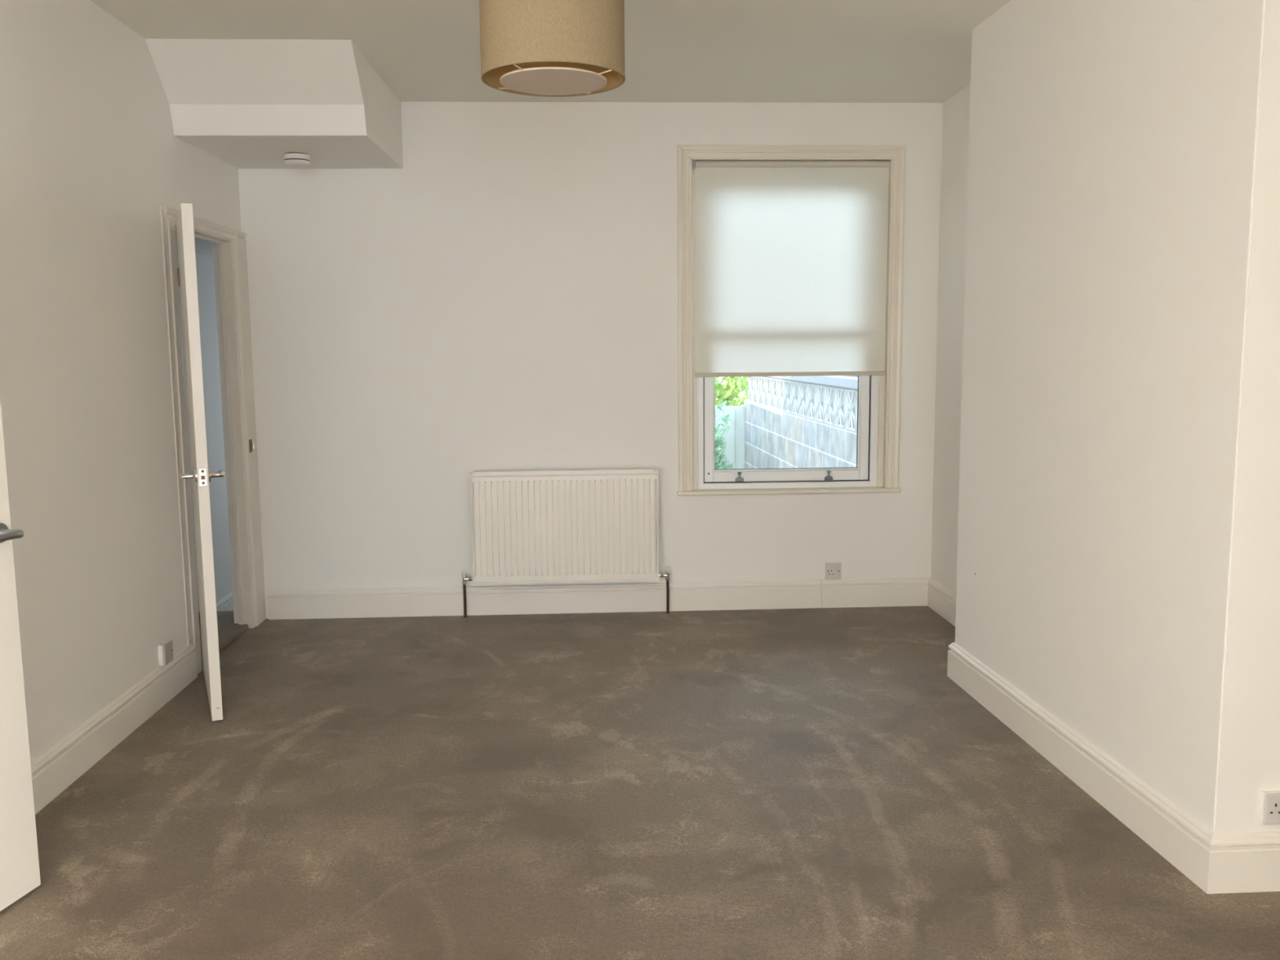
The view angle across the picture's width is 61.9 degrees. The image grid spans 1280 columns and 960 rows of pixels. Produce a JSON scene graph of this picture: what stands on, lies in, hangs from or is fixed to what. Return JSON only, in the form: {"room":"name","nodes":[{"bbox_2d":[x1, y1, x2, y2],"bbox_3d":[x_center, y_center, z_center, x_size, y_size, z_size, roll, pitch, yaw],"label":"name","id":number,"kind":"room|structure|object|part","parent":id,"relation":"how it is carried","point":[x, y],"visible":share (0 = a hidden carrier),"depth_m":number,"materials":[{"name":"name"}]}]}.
{"room":"empty living room","nodes":[
{"label":"empty living room","id":0,"kind":"room"},
{"bbox_2d":[0,0,241,761],"bbox_3d":[-1.841,0.095,0.302,0.090,2.768,10.760,-1,7,-3],"label":"wall","id":1,"kind":"structure","parent":0,"point":[91,154],"depth_m":3.82,"materials":[{"name":"paint"}]},
{"bbox_2d":[0,396,40,911],"bbox_3d":[-1.741,0.171,2.372,0.201,1.978,0.850,1,7,11],"label":"door","id":2,"kind":"structure","parent":1,"relation":"in","point":[20,872],"depth_m":2.79,"materials":[{"name":"paint"}]},
{"bbox_3d":[-1.617,0.142,2.685,0.080,0.052,0.146,1,7,11],"label":"lever handle","id":3,"kind":"part","parent":2,"relation":"part of","materials":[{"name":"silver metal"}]},
{"bbox_2d":[31,643,197,814],"bbox_3d":[-1.927,0.966,3.468,0.021,0.158,2.620,-1,7,-3],"label":"baseboard","id":4,"kind":"structure","parent":1,"relation":"attached to","point":[59,766],"depth_m":3.88,"materials":[{"name":"white paint"}]},
{"bbox_2d":[157,640,173,665],"bbox_3d":[-1.975,0.719,4.441,0.029,0.086,0.086,-1,7,-3],"label":"wall socket","id":5,"kind":"object","parent":1,"relation":"attached to","point":[165,648],"visible":1,"depth_m":4.41,"materials":[{"name":"white plastic"}]},
{"bbox_3d":[-1.965,0.719,4.442,0.008,0.086,0.086,-1,7,-3],"label":"plate","id":6,"kind":"part","parent":5,"relation":"part of","materials":[{"name":"grey plastic"}]},
{"bbox_2d":[176,203,225,720],"bbox_3d":[-1.826,-0.082,4.409,0.169,1.978,0.790,-4,8,-24],"label":"door","id":7,"kind":"structure","parent":1,"relation":"in","point":[201,475],"depth_m":4.09,"materials":[{"name":"paint"}]},
{"bbox_3d":[-1.756,-0.019,4.135,0.064,0.052,0.146,-4,8,-24],"label":"lever handle","id":8,"kind":"part","parent":7,"relation":"part of","materials":[{"name":"silver metal"}]},
{"bbox_3d":[-1.663,-0.010,4.058,0.025,0.066,0.002,-4,8,-24],"label":"latch plate","id":9,"kind":"part","parent":7,"relation":"part of","materials":[{"name":"silver metal"}]},
{"bbox_3d":[-1.661,-0.025,4.178,0.064,0.052,0.146,-4,8,-24],"label":"lever handle","id":10,"kind":"part","parent":7,"relation":"part of","materials":[{"name":"silver metal"}]},
{"bbox_2d":[160,206,266,674],"bbox_3d":[-2.048,-0.198,5.144,0.098,2.055,1.067,-1,7,-3],"label":"door frame","id":11,"kind":"structure","parent":1,"relation":"attached to","point":[231,242],"depth_m":5.43,"materials":[{"name":"paint"}]},
{"bbox_3d":[-2.041,-0.178,5.571,0.018,0.066,0.036,-1,7,-3],"label":"strike plate","id":12,"kind":"part","parent":11,"relation":"part of","materials":[{"name":"grey metal"}]},
{"bbox_2d":[174,231,213,257],"bbox_3d":[-1.368,-0.954,2.082,2.900,0.100,14.500,-1,7,-3],"label":"ceiling","id":13,"kind":"structure","parent":0,"point":[204,247],"depth_m":6.73,"materials":[{"name":"grey paint"}]},
{"bbox_2d":[176,248,232,611],"bbox_3d":[-2.754,0.417,2.182,0.100,2.820,14.500,-1,7,-3],"label":"wall","id":14,"kind":"structure","parent":0,"point":[204,264],"depth_m":7.43,"materials":[{"name":"grey paint"}]},
{"bbox_2d":[216,591,233,611],"bbox_3d":[-2.955,0.903,7.681,0.021,0.158,3.700,-1,7,-3],"label":"baseboard","id":15,"kind":"structure","parent":14,"relation":"attached to","point":[224,604],"depth_m":7.58,"materials":[{"name":"grey paint"}]},
{"bbox_2d":[145,38,403,168],"bbox_3d":[-1.627,-1.712,4.952,0.846,0.336,1.118,-1,7,-3],"label":"wall","id":16,"kind":"structure","parent":0,"point":[246,104],"depth_m":4.62,"materials":[{"name":"paint"}]},
{"bbox_2d":[283,152,311,166],"bbox_3d":[-1.645,-1.536,5.119,0.126,0.053,0.126,-1,7,-3],"label":"smoke detector","id":17,"kind":"object","parent":16,"relation":"attached to","point":[294,159],"visible":1,"depth_m":5.07,"materials":[{"name":"grey plastic"}]},
{"bbox_2d":[90,0,1010,102],"bbox_3d":[0.582,-1.377,0.267,4.970,0.120,11.210,-1,7,-3],"label":"ceiling","id":18,"kind":"structure","parent":0,"point":[424,51],"depth_m":4.43,"materials":[{"name":"white paint"}]},
{"bbox_2d":[479,0,625,97],"bbox_3d":[-0.244,-1.375,2.950,0.401,0.532,0.401,-1,7,-3],"label":"pendant lamp","id":19,"kind":"object","parent":18,"relation":"hanging from","point":[548,48],"visible":1,"depth_m":2.83,"materials":[{"name":"fabric"}]},
{"bbox_2d":[498,64,612,95],"bbox_3d":[-0.240,-1.117,2.982,0.329,0.012,0.336,-1,7,-3],"label":"diffuser","id":20,"kind":"object","parent":19,"relation":"attached to","point":[552,81],"depth_m":2.98,"materials":[{"name":"beige plastic"}]},
{"bbox_2d":[238,102,942,618],"bbox_3d":[-0.151,-0.610,5.839,4.027,2.768,0.220,-1,7,-3],"label":"wall","id":21,"kind":"structure","parent":0,"point":[504,297],"depth_m":5.68,"materials":[{"name":"paint"}]},
{"bbox_2d":[462,468,670,617],"bbox_3d":[-0.402,0.343,5.783,1.128,0.802,0.100,-1,7,-3],"label":"radiator","id":22,"kind":"object","parent":21,"relation":"attached to","point":[599,525],"visible":1,"depth_m":5.73,"materials":[{"name":"metal"}]},
{"bbox_2d":[474,468,653,473],"bbox_3d":[-0.403,-0.047,5.719,0.958,0.013,0.061,-1,7,-3],"label":"grille","id":23,"kind":"object","parent":22,"relation":"attached to","point":[599,470],"depth_m":5.70,"materials":[{"name":"metal"}]},
{"bbox_3d":[-0.400,0.258,5.731,1.005,0.602,0.016,-1,7,-3],"label":"panel","id":24,"kind":"part","parent":22,"relation":"part of","materials":[{"name":"metal"}]},
{"bbox_2d":[266,577,930,619],"bbox_3d":[-0.194,0.650,5.872,3.647,0.158,0.021,-1,7,-3],"label":"baseboard","id":25,"kind":"structure","parent":21,"relation":"attached to","point":[873,592],"depth_m":5.86,"materials":[{"name":"white paint"}]},
{"bbox_2d":[676,144,905,496],"bbox_3d":[0.806,-0.856,5.816,1.236,1.858,0.211,-1,7,-3],"label":"window","id":26,"kind":"structure","parent":21,"relation":"in","point":[698,475],"depth_m":5.79,"materials":[{"name":"beige paint"}]},
{"bbox_3d":[0.809,-0.418,5.888,0.918,0.850,0.045,-1,7,-3],"label":"sash","id":27,"kind":"part","parent":26,"relation":"part of","materials":[{"name":"white plastic"}]},
{"bbox_3d":[0.804,-0.821,5.864,1.020,1.738,0.125,-1,7,-3],"label":"frame","id":28,"kind":"part","parent":26,"relation":"part of","materials":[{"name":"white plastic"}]},
{"bbox_3d":[0.817,0.061,5.873,1.236,0.024,0.096,-1,7,-3],"label":"sill","id":29,"kind":"part","parent":26,"relation":"part of","materials":[{"name":"beige paint"}]},
{"bbox_2d":[693,160,890,377],"bbox_3d":[0.819,-1.133,5.725,1.068,1.147,0.044,-1,7,-3],"label":"roller blind","id":30,"kind":"object","parent":26,"relation":"attached to","point":[791,256],"visible":1,"depth_m":5.72,"materials":[{"name":"beige fabric"}]},
{"bbox_2d":[825,562,841,579],"bbox_3d":[1.074,0.505,5.922,0.089,0.093,0.014,-1,7,-3],"label":"wall socket","id":31,"kind":"object","parent":21,"relation":"attached to","point":[833,570],"visible":1,"depth_m":5.92,"materials":[{"name":"grey plastic"}]},
{"bbox_2d":[0,605,1279,959],"bbox_3d":[0.248,1.689,0.560,5.700,0.644,11.070,-1,7,-3],"label":"floor","id":32,"kind":"structure","parent":0,"point":[798,784],"depth_m":3.33,"materials":[{"name":"brown carpet"}]},
{"bbox_2d":[930,84,970,593],"bbox_3d":[1.776,-0.539,5.128,0.250,2.768,1.402,-1,7,-3],"label":"wall","id":33,"kind":"structure","parent":0,"point":[956,109],"depth_m":5.59,"materials":[{"name":"paint"}]},
{"bbox_2d":[955,0,1279,833],"bbox_3d":[2.064,-0.354,3.625,1.311,2.768,1.851,-1,7,-3],"label":"wall","id":34,"kind":"structure","parent":0,"point":[1118,562],"depth_m":3.19,"materials":[{"name":"paint"}]},
{"bbox_2d":[927,577,1279,893],"bbox_3d":[2.033,0.812,4.415,1.332,0.158,3.174,-1,7,-3],"label":"baseboard","id":35,"kind":"structure","parent":34,"relation":"attached to","point":[1248,861],"depth_m":3.23,"materials":[{"name":"white paint"}]},
{"bbox_2d":[1259,791,1279,824],"bbox_3d":[1.716,0.864,2.814,0.150,0.086,0.022,-1,7,-3],"label":"wall socket","id":36,"kind":"object","parent":34,"relation":"attached to","point":[1269,813],"visible":1,"depth_m":2.80,"materials":[{"name":"white plastic"}]},
{"label":"outside","id":37,"kind":"structure","parent":0,"visible":0},
{"bbox_3d":[0.110,-0.276,18.123,30.000,0.200,24.020,-1,7,-3],"label":"floor","id":38,"kind":"structure","parent":37,"visible":0},
{"bbox_2d":[715,400,733,469],"bbox_3d":[0.487,-0.134,10.709,1.117,1.829,1.118,-1,7,-3],"label":"shrub","id":39,"kind":"object","parent":38,"relation":"on","point":[720,446],"visible":0.04,"depth_m":10.54,"materials":[{"name":"green plant"}]},
{"bbox_2d":[715,399,751,468],"bbox_3d":[0.614,-0.262,12.036,1.338,1.270,0.120,-1,7,-3],"label":"fence","id":40,"kind":"object","parent":38,"relation":"on","point":[735,451],"visible":0.12,"depth_m":12.03,"materials":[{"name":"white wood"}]},
{"bbox_3d":[1.234,-0.271,12.061,0.098,1.270,0.110,-1,7,-3],"label":"post","id":41,"kind":"part","parent":40,"relation":"part of","materials":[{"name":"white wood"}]},
{"bbox_2d":[715,376,764,405],"bbox_3d":[0.902,-0.883,13.384,1.293,2.168,1.408,-1,7,-3],"label":"shrub","id":42,"kind":"object","parent":38,"relation":"on","point":[729,390],"visible":0.12,"depth_m":13.01,"materials":[{"name":"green plant"}]},
{"bbox_2d":[744,375,857,428],"bbox_3d":[3.705,-1.254,19.248,0.120,1.400,24.090,-1,7,-3],"label":"fence","id":43,"kind":"object","parent":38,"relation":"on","point":[853,410],"visible":0.02,"depth_m":20.88,"materials":[{"name":"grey wood"}]},
{"bbox_2d":[745,375,857,468],"bbox_3d":[1.444,-0.096,9.169,0.124,1.635,5.652,-1,7,-4],"label":"wall","id":44,"kind":"structure","parent":38,"relation":"on","point":[776,437],"depth_m":9.23,"materials":[{"name":"concrete blocks"},{"name":"mortar"}]}
]}

